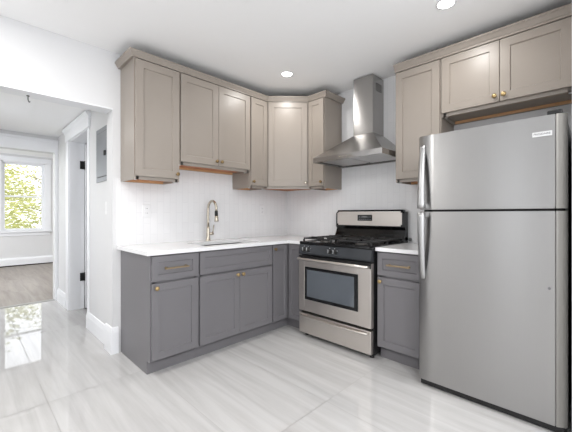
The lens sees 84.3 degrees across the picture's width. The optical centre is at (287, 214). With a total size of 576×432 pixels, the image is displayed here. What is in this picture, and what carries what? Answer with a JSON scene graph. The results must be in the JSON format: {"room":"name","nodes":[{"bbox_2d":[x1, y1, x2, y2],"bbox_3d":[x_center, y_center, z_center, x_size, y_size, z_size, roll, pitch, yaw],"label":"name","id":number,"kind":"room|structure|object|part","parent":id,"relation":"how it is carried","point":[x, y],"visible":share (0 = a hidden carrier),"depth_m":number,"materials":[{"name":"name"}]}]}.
{"room":"kitchen","nodes":[
{"label":"kitchen","id":0,"kind":"room"},
{"bbox_2d":[0,153,52,258],"bbox_3d":[-6.307,-0.149,7.372,0.160,2.660,4.700,0,0,45],"label":"wall","id":1,"kind":"structure","parent":0,"point":[29,245],"depth_m":7.49,"materials":[{"name":"paint"}]},
{"bbox_2d":[0,155,51,235],"bbox_3d":[-6.166,-0.419,7.423,0.170,1.820,1.050,0,0,45],"label":"window","id":2,"kind":"structure","parent":1,"relation":"in","point":[45,165],"depth_m":7.53,"materials":[{"name":"paint"}]},
{"bbox_3d":[-6.209,-0.796,7.465,0.030,0.795,0.740,0,0,44],"label":"sash","id":3,"kind":"part","parent":2,"relation":"part of","materials":[{"name":"paint"}]},
{"bbox_3d":[-6.184,-0.039,7.441,0.030,0.800,0.740,0,0,44],"label":"sash","id":4,"kind":"part","parent":2,"relation":"part of","materials":[{"name":"paint"}]},
{"bbox_3d":[-6.138,0.436,7.395,0.090,0.110,1.050,0,0,44],"label":"sill","id":5,"kind":"part","parent":2,"relation":"part of","materials":[{"name":"paint"}]},
{"bbox_2d":[0,255,52,266],"bbox_3d":[-6.124,1.088,7.402,0.060,0.183,3.600,0,0,45],"label":"baseboard heater","id":6,"kind":"object","parent":1,"relation":"attached to","point":[8,262],"visible":0.46,"depth_m":7.40,"materials":[{"name":"paint"}]},
{"bbox_2d":[0,148,52,157],"bbox_3d":[-4.849,-1.429,5.939,4.250,0.100,4.700,0,0,45],"label":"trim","id":7,"kind":"structure","parent":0,"point":[7,151],"depth_m":7.19,"materials":[{"name":"paint"}]},
{"bbox_2d":[0,129,86,299],"bbox_3d":[-3.287,-0.149,4.404,0.130,2.660,4.700,0,0,45],"label":"door frame","id":8,"kind":"structure","parent":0,"point":[1,130],"depth_m":4.39,"materials":[{"name":"paint"}]},
{"bbox_2d":[0,299,53,308],"bbox_3d":[-3.590,1.178,4.060,0.080,0.006,0.985,0,0,45],"label":"trim","id":9,"kind":"structure","parent":8,"relation":"attached to","point":[48,299],"depth_m":4.20,"materials":[{"name":"tile"}]},
{"bbox_2d":[0,92,89,136],"bbox_3d":[-2.774,-1.094,3.214,2.270,0.050,1.420,0,0,45],"label":"ceiling","id":10,"kind":"structure","parent":0,"point":[39,117],"depth_m":3.43,"materials":[{"name":"paint"}]},
{"bbox_2d":[58,110,106,323],"bbox_3d":[-2.329,0.056,3.667,2.270,2.250,0.150,0,0,45],"label":"wall","id":11,"kind":"structure","parent":0,"point":[98,191],"depth_m":3.17,"materials":[{"name":"paint"}]},
{"bbox_2d":[57,288,65,307],"bbox_3d":[-2.998,1.096,4.206,0.560,0.170,0.018,0,0,45],"label":"baseboard","id":12,"kind":"structure","parent":11,"relation":"attached to","point":[61,296],"depth_m":4.16,"materials":[{"name":"paint"}]},
{"bbox_2d":[62,110,90,311],"bbox_3d":[-2.370,0.063,3.675,1.100,2.236,0.205,0,0,45],"label":"trim","id":13,"kind":"structure","parent":11,"relation":"attached to","point":[77,133],"depth_m":3.94,"materials":[{"name":"paint"}]},
{"bbox_2d":[80,145,86,307],"bbox_3d":[-2.297,0.147,4.259,0.040,2.052,0.830,0,0,45],"label":"door","id":14,"kind":"structure","parent":11,"relation":"in","point":[83,164],"depth_m":3.99,"materials":[{"name":"paint"}]},
{"bbox_2d":[86,311,104,343],"bbox_3d":[-1.842,1.096,3.070,0.736,0.170,0.018,0,0,45],"label":"baseboard","id":15,"kind":"structure","parent":11,"relation":"attached to","point":[94,325],"depth_m":3.09,"materials":[{"name":"paint"}]},
{"bbox_2d":[96,125,106,182],"bbox_3d":[-1.728,-0.559,2.952,0.400,0.504,0.026,0,0,45],"label":"breaker panel","id":16,"kind":"object","parent":11,"relation":"attached to","point":[101,134],"visible":0.74,"depth_m":2.96,"materials":[{"name":"grey paint"}]},
{"bbox_2d":[104,323,118,354],"bbox_3d":[-1.530,1.069,2.755,0.184,0.225,0.062,0,0,45],"label":"baseboard","id":17,"kind":"structure","parent":11,"relation":"attached to","point":[111,334],"depth_m":2.70,"materials":[{"name":"paint"}]},
{"bbox_2d":[0,15,286,351],"bbox_3d":[-1.741,-0.096,2.535,0.156,2.555,5.100,0,0,45],"label":"wall","id":18,"kind":"structure","parent":0,"point":[32,58],"depth_m":2.74,"materials":[{"name":"paint"}]},
{"bbox_2d":[0,84,112,113],"bbox_3d":[-1.939,-0.893,2.337,0.158,0.012,1.141,0,0,45],"label":"trim","id":19,"kind":"structure","parent":18,"relation":"attached to","point":[7,89],"depth_m":2.45,"materials":[{"name":"paint"}]},
{"bbox_2d":[142,204,150,216],"bbox_3d":[-1.282,-0.034,2.883,0.009,0.116,0.074,0,0,45],"label":"wall outlet","id":20,"kind":"object","parent":18,"relation":"attached to","point":[146,208],"visible":1,"depth_m":2.88,"materials":[{"name":"white plastic"}]},
{"bbox_2d":[121,57,179,184],"bbox_3d":[-1.179,-0.770,2.742,0.360,0.978,0.378,0,0,45],"label":"upper cabinet","id":21,"kind":"object","parent":18,"relation":"attached to","point":[149,91],"visible":0.98,"depth_m":2.63,"materials":[{"name":"beige paint"}]},
{"bbox_3d":[-1.293,-0.294,2.854,0.016,0.020,0.345,0,0,44],"label":"hanging rail","id":22,"kind":"part","parent":21,"relation":"part of","materials":[{"name":"brown wood"}]},
{"bbox_2d":[115,47,344,103],"bbox_3d":[-0.431,-1.269,3.153,2.264,0.051,0.503,0,0,-28],"label":"crown molding","id":23,"kind":"structure","parent":21,"relation":"attached to","point":[130,53],"depth_m":3.00,"materials":[{"name":"beige paint"}]},
{"bbox_2d":[179,73,249,174],"bbox_3d":[-0.771,-0.848,3.157,0.360,0.821,0.785,0,0,45],"label":"upper cabinet","id":24,"kind":"object","parent":18,"relation":"attached to","point":[214,120],"visible":0.94,"depth_m":3.01,"materials":[{"name":"beige paint"}]},
{"bbox_3d":[-0.807,-0.851,2.921,0.020,0.772,0.384,0,0,44],"label":"door","id":25,"kind":"part","parent":24,"relation":"part of","materials":[{"name":"beige paint"}]},
{"bbox_3d":[-0.885,-0.451,3.269,0.016,0.020,0.752,0,0,44],"label":"hanging rail","id":26,"kind":"part","parent":24,"relation":"part of","materials":[{"name":"brown wood"}]},
{"bbox_3d":[-0.786,-0.467,3.171,0.261,0.012,0.752,0,0,44],"label":"underside panel","id":27,"kind":"part","parent":24,"relation":"part of","materials":[{"name":"brown wood"}]},
{"bbox_3d":[-0.536,-0.851,3.197,0.020,0.772,0.384,0,0,44],"label":"door","id":28,"kind":"part","parent":24,"relation":"part of","materials":[{"name":"beige paint"}]},
{"bbox_2d":[232,97,267,189],"bbox_3d":[-0.411,-0.770,3.524,0.360,0.978,0.241,0,0,45],"label":"upper cabinet","id":29,"kind":"object","parent":18,"relation":"attached to","point":[257,179],"visible":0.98,"depth_m":3.43,"materials":[{"name":"beige paint"}]},
{"bbox_3d":[-0.311,-0.772,3.425,0.020,0.929,0.227,0,0,44],"label":"door","id":30,"kind":"part","parent":29,"relation":"part of","materials":[{"name":"beige paint"}]},
{"bbox_2d":[260,206,263,214],"bbox_3d":[-0.315,-0.051,3.867,0.009,0.116,0.074,0,0,45],"label":"wall outlet","id":31,"kind":"object","parent":18,"relation":"attached to","point":[261,207],"visible":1,"depth_m":3.86,"materials":[{"name":"white plastic"}]},
{"bbox_2d":[0,263,571,431],"bbox_3d":[-2.341,1.182,2.998,11.650,0.002,5.140,0,0,45],"label":"floor","id":32,"kind":"structure","parent":0,"point":[56,375],"depth_m":2.16,"materials":[{"name":"tile"}]},
{"bbox_2d":[121,250,197,373],"bbox_3d":[-1.067,0.739,2.642,0.660,0.884,0.387,0,0,45],"label":"base cabinet","id":33,"kind":"object","parent":32,"relation":"on","point":[159,293],"visible":1,"depth_m":2.44,"materials":[{"name":"grey paint"}]},
{"bbox_3d":[-0.860,0.399,2.438,0.020,0.184,0.369,0,0,44],"label":"drawer","id":34,"kind":"part","parent":33,"relation":"part of","materials":[{"name":"grey paint"}]},
{"bbox_3d":[-0.860,0.788,2.438,0.020,0.562,0.369,0,0,44],"label":"door","id":35,"kind":"part","parent":33,"relation":"part of","materials":[{"name":"grey paint"}]},
{"bbox_3d":[-0.845,0.401,2.424,0.034,0.018,0.190,0,0,44],"label":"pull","id":36,"kind":"part","parent":33,"relation":"part of","materials":[{"name":"gold metal"}]},
{"bbox_2d":[195,242,271,357],"bbox_3d":[-0.646,0.739,3.070,0.660,0.884,0.812,0,0,45],"label":"base cabinet","id":37,"kind":"object","parent":32,"relation":"on","point":[235,284],"visible":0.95,"depth_m":2.82,"materials":[{"name":"grey paint"}]},
{"bbox_3d":[-0.579,0.788,2.724,0.020,0.562,0.396,0,0,44],"label":"door","id":38,"kind":"part","parent":37,"relation":"part of","materials":[{"name":"grey paint"}]},
{"bbox_3d":[-0.440,0.399,2.867,0.020,0.184,0.794,0,0,44],"label":"false drawer","id":39,"kind":"part","parent":37,"relation":"part of","materials":[{"name":"grey paint"}]},
{"bbox_3d":[-0.300,0.788,3.009,0.020,0.562,0.396,0,0,44],"label":"door","id":40,"kind":"part","parent":37,"relation":"part of","materials":[{"name":"grey paint"}]},
{"bbox_2d":[268,243,301,331],"bbox_3d":[-0.004,0.739,3.599,0.835,0.884,0.841,0,0,45],"label":"base cabinet","id":41,"kind":"object","parent":32,"relation":"on","point":[285,264],"visible":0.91,"depth_m":3.25,"materials":[{"name":"grey paint"}]},
{"bbox_2d":[117,235,326,255],"bbox_3d":[-0.435,0.282,3.155,0.835,0.030,2.070,0,0,45],"label":"countertop","id":42,"kind":"structure","parent":41,"relation":"on","point":[153,249],"depth_m":2.83,"materials":[{"name":"white stone"}]},
{"bbox_2d":[205,200,218,240],"bbox_3d":[-0.752,0.059,3.224,0.204,0.416,0.092,0,0,45],"label":"tap","id":43,"kind":"object","parent":42,"relation":"on","point":[208,233],"visible":1,"depth_m":3.25,"materials":[{"name":"silver metal"}]},
{"bbox_3d":[-0.766,-0.001,3.210,0.175,0.296,0.025,0,0,44],"label":"spout","id":44,"kind":"part","parent":43,"relation":"part of","materials":[{"name":"silver metal"}]},
{"bbox_2d":[202,242,239,245],"bbox_3d":[-0.613,0.402,3.045,0.358,0.210,0.628,0,0,45],"label":"sink","id":45,"kind":"object","parent":42,"relation":"in","point":[238,242],"visible":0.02,"depth_m":3.21,"materials":[{"name":"metal"}]},
{"bbox_3d":[-0.081,0.688,3.235,0.020,0.762,0.202,0,0,44],"label":"door","id":46,"kind":"part","parent":41,"relation":"part of","materials":[{"name":"grey paint"}]},
{"bbox_3d":[0.081,0.688,3.239,0.196,0.762,0.020,0,0,44],"label":"door","id":47,"kind":"part","parent":41,"relation":"part of","materials":[{"name":"grey paint"}]},
{"bbox_2d":[297,210,407,357],"bbox_3d":[0.602,0.567,3.047,0.790,1.228,0.744,0,0,45],"label":"gas range","id":48,"kind":"object","parent":32,"relation":"on","point":[338,275],"visible":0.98,"depth_m":2.85,"materials":[{"name":"silver metal"}]},
{"bbox_3d":[0.362,0.422,2.803,0.774,0.028,0.061,0,0,44],"label":"handle","id":49,"kind":"part","parent":48,"relation":"part of","materials":[{"name":"silver metal"}]},
{"bbox_3d":[0.377,0.968,2.818,0.738,0.023,0.037,0,0,44],"label":"handle","id":50,"kind":"part","parent":48,"relation":"part of","materials":[{"name":"silver metal"}]},
{"bbox_3d":[0.403,1.041,2.844,0.782,0.191,0.042,0,0,44],"label":"storage drawer","id":51,"kind":"part","parent":48,"relation":"part of","materials":[{"name":"silver metal"}]},
{"bbox_3d":[0.402,0.660,2.843,0.786,0.527,0.044,0,0,44],"label":"oven door","id":52,"kind":"part","parent":48,"relation":"part of","materials":[{"name":"silver metal"}]},
{"bbox_3d":[0.401,0.334,2.843,0.790,0.094,0.048,0,0,44],"label":"control panel","id":53,"kind":"part","parent":48,"relation":"part of","materials":[{"name":"metal"}]},
{"bbox_2d":[300,240,402,249],"bbox_3d":[0.614,0.273,3.059,0.790,0.027,0.630,0,0,44],"label":"cooktop","id":54,"kind":"object","parent":48,"relation":"in","point":[324,244],"depth_m":2.86,"materials":[{"name":"black metal"}]},
{"bbox_3d":[0.814,0.041,3.267,0.740,0.144,0.006,0,0,44],"label":"backguard panel","id":55,"kind":"part","parent":48,"relation":"part of","materials":[{"name":"silver metal"}]},
{"bbox_2d":[377,251,418,368],"bbox_3d":[1.067,0.739,2.673,0.384,0.884,0.660,0,0,45],"label":"base cabinet","id":56,"kind":"object","parent":32,"relation":"on","point":[398,273],"visible":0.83,"depth_m":2.48,"materials":[{"name":"grey paint"}]},
{"bbox_2d":[375,242,417,254],"bbox_3d":[1.073,0.282,2.675,0.392,0.030,0.641,0,0,45],"label":"countertop","id":57,"kind":"structure","parent":56,"relation":"on","point":[406,248],"depth_m":2.53,"materials":[{"name":"white stone"}]},
{"bbox_3d":[0.864,0.399,2.466,0.366,0.184,0.020,0,0,44],"label":"drawer","id":58,"kind":"part","parent":56,"relation":"part of","materials":[{"name":"grey paint"}]},
{"bbox_3d":[0.849,0.401,2.451,0.190,0.018,0.034,0,0,44],"label":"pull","id":59,"kind":"part","parent":56,"relation":"part of","materials":[{"name":"gold metal"}]},
{"bbox_3d":[0.864,0.788,2.466,0.366,0.562,0.020,0,0,44],"label":"door","id":60,"kind":"part","parent":56,"relation":"part of","materials":[{"name":"grey paint"}]},
{"bbox_2d":[417,109,571,431],"bbox_3d":[1.417,0.307,2.178,0.782,1.748,0.782,0,0,45],"label":"refrigerator","id":61,"kind":"object","parent":32,"relation":"on","point":[494,228],"visible":0.99,"depth_m":1.87,"materials":[{"name":"silver metal"}]},
{"bbox_3d":[0.917,0.217,2.173,0.050,0.459,0.074,0,0,44],"label":"handle","id":62,"kind":"part","parent":61,"relation":"part of","materials":[{"name":"silver metal"}]},
{"bbox_3d":[0.917,-0.257,2.173,0.050,0.433,0.074,0,0,44],"label":"handle","id":63,"kind":"part","parent":61,"relation":"part of","materials":[{"name":"silver metal"}]},
{"bbox_3d":[1.198,0.559,1.987,0.736,1.156,0.081,0,0,44],"label":"fridge door","id":64,"kind":"part","parent":61,"relation":"part of","materials":[{"name":"silver metal"}]},
{"bbox_3d":[1.198,-0.287,1.987,0.736,0.508,0.081,0,0,44],"label":"freezer door","id":65,"kind":"part","parent":61,"relation":"part of","materials":[{"name":"silver metal"}]},
{"bbox_3d":[1.479,0.559,1.714,0.045,1.156,0.076,0,0,44],"label":"edge trim","id":66,"kind":"part","parent":61,"relation":"part of","materials":[{"name":"silver metal"}]},
{"bbox_3d":[1.479,-0.287,1.714,0.045,0.508,0.076,0,0,44],"label":"edge trim","id":67,"kind":"part","parent":61,"relation":"part of","materials":[{"name":"silver metal"}]},
{"bbox_2d":[0,0,571,95],"bbox_3d":[0.094,-1.424,0.732,5.300,0.100,5.100,0,0,45],"label":"ceiling","id":68,"kind":"structure","parent":0,"point":[328,45],"depth_m":2.37,"materials":[{"name":"paint"}]},
{"bbox_2d":[281,71,292,76],"bbox_3d":[-0.010,-1.370,3.109,0.123,0.006,0.123,0,0,45],"label":"recessed light","id":69,"kind":"object","parent":68,"relation":"in","point":[285,73],"visible":1,"depth_m":3.11,"materials":[{"name":"white plastic"}]},
{"bbox_2d":[436,0,456,9],"bbox_3d":[1.028,-1.370,2.068,0.123,0.006,0.123,0,0,45],"label":"recessed light","id":70,"kind":"object","parent":68,"relation":"in","point":[442,4],"visible":1,"depth_m":2.08,"materials":[{"name":"white plastic"}]},
{"bbox_2d":[287,75,571,242],"bbox_3d":[1.826,-0.096,2.495,5.000,2.555,0.156,0,0,45],"label":"wall","id":71,"kind":"structure","parent":0,"point":[368,187],"depth_m":3.39,"materials":[{"name":"white paint"}]},
{"bbox_2d":[250,102,324,190],"bbox_3d":[0.002,-0.770,3.736,0.656,0.977,0.640,0,0,45],"label":"upper cabinet","id":72,"kind":"object","parent":71,"relation":"attached to","point":[287,121],"visible":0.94,"depth_m":3.51,"materials":[{"name":"beige paint"}]},
{"bbox_3d":[-0.001,-0.772,3.513,0.432,0.929,0.020,0,0,-1],"label":"door","id":73,"kind":"part","parent":72,"relation":"part of","materials":[{"name":"beige paint"}]},
{"bbox_3d":[-0.004,-0.310,3.751,0.570,0.012,0.570,0,0,44],"label":"underside panel","id":74,"kind":"part","parent":72,"relation":"part of","materials":[{"name":"brown wood"}]},
{"bbox_2d":[308,97,341,190],"bbox_3d":[0.402,-0.770,3.537,0.223,0.978,0.360,0,0,45],"label":"upper cabinet","id":75,"kind":"object","parent":71,"relation":"attached to","point":[324,114],"visible":0.98,"depth_m":3.45,"materials":[{"name":"beige paint"}]},
{"bbox_3d":[0.303,-0.772,3.437,0.209,0.929,0.020,0,0,44],"label":"door","id":76,"kind":"part","parent":75,"relation":"part of","materials":[{"name":"beige paint"}]},
{"bbox_2d":[313,74,395,167],"bbox_3d":[0.705,-0.940,3.122,0.768,0.843,0.518,0,0,45],"label":"range hood","id":77,"kind":"object","parent":71,"relation":"attached to","point":[368,145],"visible":0.86,"depth_m":3.11,"materials":[{"name":"silver metal"}]},
{"bbox_2d":[408,235,412,241],"bbox_3d":[1.158,0.229,3.021,0.044,0.060,0.029,0,0,45],"label":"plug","id":78,"kind":"object","parent":71,"relation":"attached to","point":[410,237],"visible":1,"depth_m":3.02,"materials":[{"name":"white plastic"}]},
{"bbox_2d":[396,59,453,184],"bbox_3d":[1.181,-0.770,2.771,0.382,0.978,0.360,0,0,45],"label":"upper cabinet","id":79,"kind":"object","parent":71,"relation":"attached to","point":[418,89],"visible":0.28,"depth_m":2.69,"materials":[{"name":"beige paint"}]},
{"bbox_2d":[393,3,571,73],"bbox_3d":[1.364,-1.275,2.389,1.183,0.063,0.065,0,0,45],"label":"crown molding","id":80,"kind":"structure","parent":79,"relation":"on","point":[565,11],"depth_m":2.28,"materials":[{"name":"beige paint"}]},
{"bbox_2d":[441,16,571,124],"bbox_3d":[1.602,-1.017,2.358,0.796,0.484,0.360,0,0,45],"label":"upper cabinet","id":81,"kind":"object","parent":71,"relation":"attached to","point":[530,70],"visible":0.94,"depth_m":2.23,"materials":[{"name":"beige paint"}]},
{"bbox_3d":[1.363,-1.019,2.395,0.390,0.435,0.020,0,0,44],"label":"door","id":82,"kind":"part","parent":81,"relation":"part of","materials":[{"name":"beige paint"}]},
{"bbox_3d":[1.616,-0.804,2.372,0.763,0.012,0.261,0,0,44],"label":"underside panel","id":83,"kind":"part","parent":81,"relation":"part of","materials":[{"name":"grey wood"}]},
{"bbox_3d":[1.714,-0.788,2.472,0.763,0.020,0.016,0,0,44],"label":"hanging rail","id":84,"kind":"part","parent":81,"relation":"part of","materials":[{"name":"brown wood"}]},
{"bbox_3d":[1.643,-1.019,2.120,0.390,0.435,0.020,0,0,44],"label":"door","id":85,"kind":"part","parent":81,"relation":"part of","materials":[{"name":"beige paint"}]},
{"bbox_2d":[572,0,575,431],"bbox_3d":[1.789,-0.096,1.870,0.138,2.555,0.800,0,0,45],"label":"wall","id":86,"kind":"structure","parent":0,"point":[573,1],"depth_m":1.63,"materials":[{"name":"paint"}]},
{"label":"outside","id":87,"kind":"structure","parent":0,"visible":0},
{"bbox_3d":[-20.299,4.281,24.137,43.100,0.200,60.000,0,0,45],"label":"ground","id":88,"kind":"structure","parent":87,"visible":0},
{"bbox_2d":[5,164,37,228],"bbox_3d":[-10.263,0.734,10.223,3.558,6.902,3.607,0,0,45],"label":"tree","id":89,"kind":"object","parent":88,"relation":"on","point":[11,172],"visible":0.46,"depth_m":10.76,"materials":[{"name":"green plant"}]},
{"bbox_2d":[5,165,40,227],"bbox_3d":[-11.745,0.509,15.609,4.141,7.350,4.105,0,0,45],"label":"tree","id":90,"kind":"object","parent":88,"relation":"on","point":[30,211],"visible":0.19,"depth_m":14.68,"materials":[{"name":"green plant"}]}
]}

